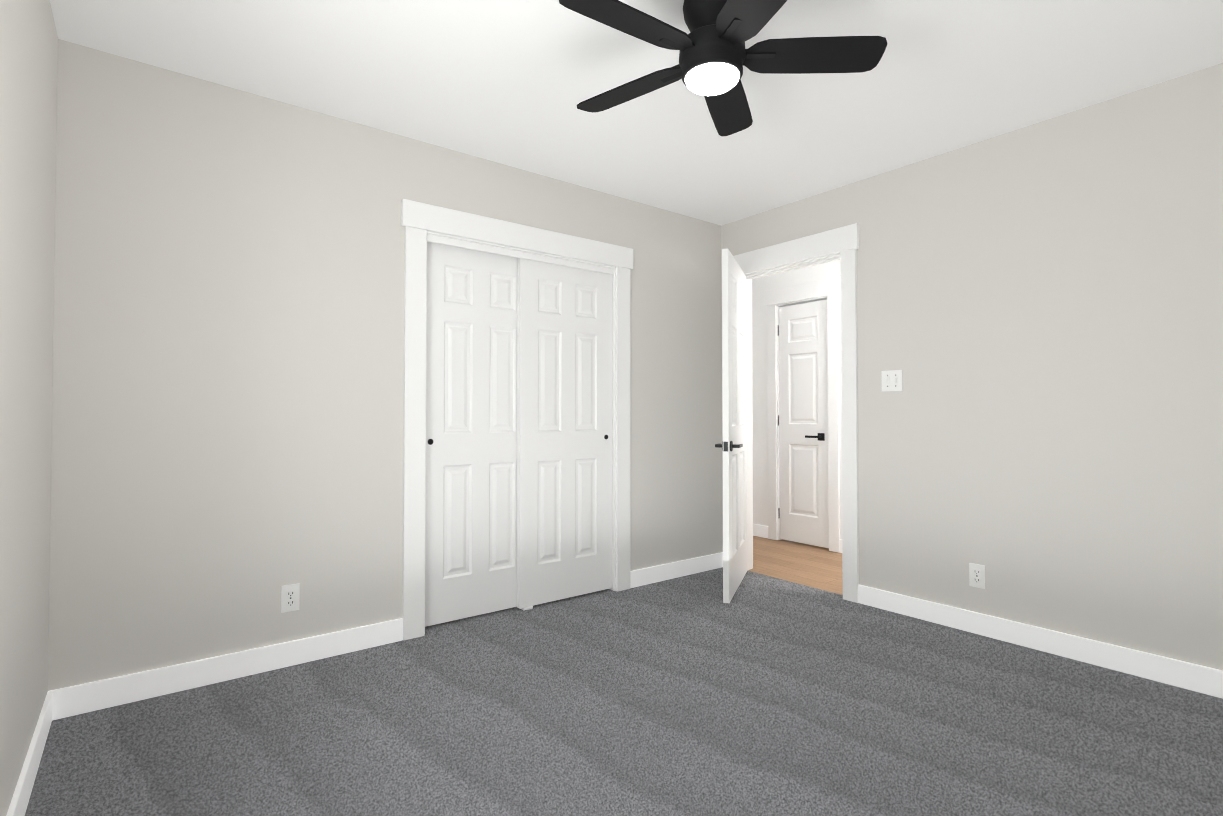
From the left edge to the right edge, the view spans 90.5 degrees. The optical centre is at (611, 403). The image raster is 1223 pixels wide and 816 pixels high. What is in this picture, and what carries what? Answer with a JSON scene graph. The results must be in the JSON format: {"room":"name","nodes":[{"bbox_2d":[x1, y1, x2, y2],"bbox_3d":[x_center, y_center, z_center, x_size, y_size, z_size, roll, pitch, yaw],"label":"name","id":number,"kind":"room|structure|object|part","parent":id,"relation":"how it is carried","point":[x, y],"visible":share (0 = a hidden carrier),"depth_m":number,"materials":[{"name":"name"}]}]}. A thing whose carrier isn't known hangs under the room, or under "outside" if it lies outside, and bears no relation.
{"room":"empty bedroom","nodes":[
{"label":"empty bedroom","id":0,"kind":"room"},
{"bbox_2d":[0,0,57,815],"bbox_3d":[-1.009,-0.122,0.765,0.160,2.440,3.670,1,-1,-38],"label":"wall","id":1,"kind":"structure","parent":0,"point":[28,78],"depth_m":1.65,"materials":[{"name":"grey paint"}]},
{"bbox_2d":[6,691,52,815],"bbox_3d":[-0.940,1.046,0.798,0.014,0.105,3.430,1,-1,-38],"label":"baseboard","id":2,"kind":"structure","parent":1,"relation":"attached to","point":[22,792],"depth_m":1.76,"materials":[{"name":"white paint"}]},
{"bbox_2d":[48,39,721,690],"bbox_3d":[-0.705,-0.079,3.249,3.690,2.440,0.120,1,-1,-38],"label":"wall","id":3,"kind":"structure","parent":0,"point":[228,381],"depth_m":2.55,"materials":[{"name":"grey paint"}]},
{"bbox_2d":[281,583,299,612],"bbox_3d":[-1.388,0.840,2.621,0.070,0.115,0.008,1,-1,-38],"label":"outlet","id":4,"kind":"object","parent":3,"relation":"attached to","point":[290,596],"visible":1,"depth_m":2.62,"materials":[{"name":"white plastic"}]},
{"bbox_2d":[48,552,721,720],"bbox_3d":[-0.601,1.088,3.225,3.530,0.105,0.014,1,-1,-38],"label":"baseboard","id":5,"kind":"structure","parent":3,"relation":"attached to","point":[74,700],"depth_m":2.50,"materials":[{"name":"white paint"}]},
{"bbox_2d":[425,241,517,626],"bbox_3d":[-0.711,0.146,3.265,0.645,1.960,0.032,1,-1,-38],"label":"closet door","id":6,"kind":"structure","parent":3,"relation":"in","point":[471,462],"depth_m":3.22,"materials":[{"name":"white paint"}]},
{"bbox_2d":[401,199,632,640],"bbox_3d":[-0.478,0.081,3.406,1.449,2.125,0.146,1,-1,-38],"label":"trim","id":7,"kind":"structure","parent":3,"relation":"attached to","point":[422,223],"depth_m":3.13,"materials":[{"name":"white paint"}]},
{"bbox_2d":[517,258,611,608],"bbox_3d":[-0.262,0.151,3.564,0.645,1.960,0.032,1,-1,-38],"label":"closet door","id":8,"kind":"structure","parent":3,"relation":"in","point":[564,428],"depth_m":3.53,"materials":[{"name":"white paint"}]},
{"bbox_2d":[25,567,1222,815],"bbox_3d":[0.178,1.172,2.140,3.750,0.100,4.420,1,-1,-38],"label":"floor carpet","id":9,"kind":"object","parent":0,"point":[695,695],"visible":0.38,"depth_m":2.10,"materials":[{"name":"grey carpet"}]},
{"bbox_2d":[50,0,1222,225],"bbox_3d":[0.595,-1.355,2.920,5.310,0.100,5.310,1,-1,-38],"label":"ceiling","id":10,"kind":"structure","parent":0,"point":[510,82],"depth_m":2.42,"materials":[{"name":"white paint"}]},
{"bbox_2d":[559,0,886,135],"bbox_3d":[0.296,-1.173,1.954,1.028,0.298,1.056,1,-1,-38],"label":"ceiling fan","id":11,"kind":"object","parent":10,"relation":"hanging from","point":[715,56],"visible":1,"depth_m":1.91,"materials":[{"name":"black"}]},
{"bbox_2d":[748,536,842,594],"bbox_3d":[2.075,1.206,4.026,1.560,0.096,5.310,1,-1,-38],"label":"floor","id":12,"kind":"structure","parent":0,"point":[818,567],"depth_m":4.42,"materials":[{"name":"brown wood"}]},
{"bbox_2d":[752,260,841,538],"bbox_3d":[2.304,-0.062,4.226,0.120,2.440,5.070,1,-1,-38],"label":"wall","id":13,"kind":"structure","parent":0,"point":[762,285],"depth_m":5.36,"materials":[{"name":"white paint"}]},
{"bbox_2d":[753,524,767,537],"bbox_3d":[1.034,1.131,5.730,0.014,0.105,1.105,1,-1,-38],"label":"baseboard","id":14,"kind":"structure","parent":13,"relation":"attached to","point":[760,530],"depth_m":5.36,"materials":[{"name":"white paint"}]},
{"bbox_2d":[765,276,839,552],"bbox_3d":[1.624,0.087,5.076,0.146,2.170,0.716,1,-1,-38],"label":"door frame","id":15,"kind":"structure","parent":13,"relation":"attached to","point":[828,289],"depth_m":5.00,"materials":[{"name":"white paint"}]},
{"bbox_2d":[778,299,828,547],"bbox_3d":[1.587,0.160,5.053,0.087,2.000,0.490,1,-1,-38],"label":"hall door","id":16,"kind":"structure","parent":13,"relation":"in","point":[803,412],"depth_m":5.05,"materials":[{"name":"white paint"}]},
{"bbox_3d":[1.562,0.150,5.058,0.054,1.670,0.452,1,-1,-38],"label":"hall door hardware","id":17,"kind":"part","parent":16,"relation":"part of","materials":[{"name":"white wood"}]},
{"bbox_2d":[839,539,841,552],"bbox_3d":[2.799,1.092,3.460,0.014,0.105,3.285,1,-1,-38],"label":"baseboard","id":18,"kind":"structure","parent":13,"relation":"attached to","point":[840,540],"depth_m":4.74,"materials":[{"name":"white paint"}]},
{"bbox_2d":[721,63,1222,669],"bbox_3d":[1.459,-0.074,3.570,0.120,2.440,5.070,1,-1,-38],"label":"wall","id":19,"kind":"structure","parent":0,"point":[1039,315],"depth_m":2.76,"materials":[{"name":"grey paint"}]},
{"bbox_2d":[715,248,746,602],"bbox_3d":[0.785,0.128,3.830,0.143,2.030,0.763,0,-1,20],"label":"bedroom door","id":20,"kind":"structure","parent":19,"relation":"in","point":[733,445],"depth_m":3.66,"materials":[{"name":"white paint"}]},
{"bbox_3d":[0.654,0.244,3.470,0.025,0.056,0.002,0,-1,20],"label":"latch plate","id":21,"kind":"part","parent":20,"relation":"part of","materials":[{"name":"grey metal"}]},
{"bbox_3d":[0.690,0.246,3.568,0.143,0.062,0.146,0,-1,20],"label":"lever","id":22,"kind":"part","parent":20,"relation":"part of","materials":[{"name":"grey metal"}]},
{"bbox_2d":[733,223,858,602],"bbox_3d":[1.177,0.058,3.931,0.172,2.190,1.006,1,-1,-38],"label":"door frame","id":23,"kind":"structure","parent":19,"relation":"attached to","point":[841,244],"depth_m":3.56,"materials":[{"name":"white paint"}]},
{"bbox_2d":[881,370,902,390],"bbox_3d":[1.546,-0.128,3.348,0.015,0.115,0.116,1,-1,-38],"label":"switch plate","id":24,"kind":"object","parent":19,"relation":"attached to","point":[891,380],"visible":1,"depth_m":3.35,"materials":[{"name":"white plastic"}]},
{"bbox_2d":[722,552,1222,698],"bbox_3d":[1.836,1.083,2.956,0.014,0.105,3.430,1,-1,-38],"label":"baseboard","id":25,"kind":"structure","parent":19,"relation":"attached to","point":[1185,675],"depth_m":2.72,"materials":[{"name":"white paint"}]},
{"bbox_2d":[969,563,984,588],"bbox_3d":[1.809,0.852,3.000,0.008,0.115,0.070,1,-1,-38],"label":"outlet","id":26,"kind":"object","parent":19,"relation":"attached to","point":[977,575],"visible":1,"depth_m":3.00,"materials":[{"name":"white plastic"}]}
]}

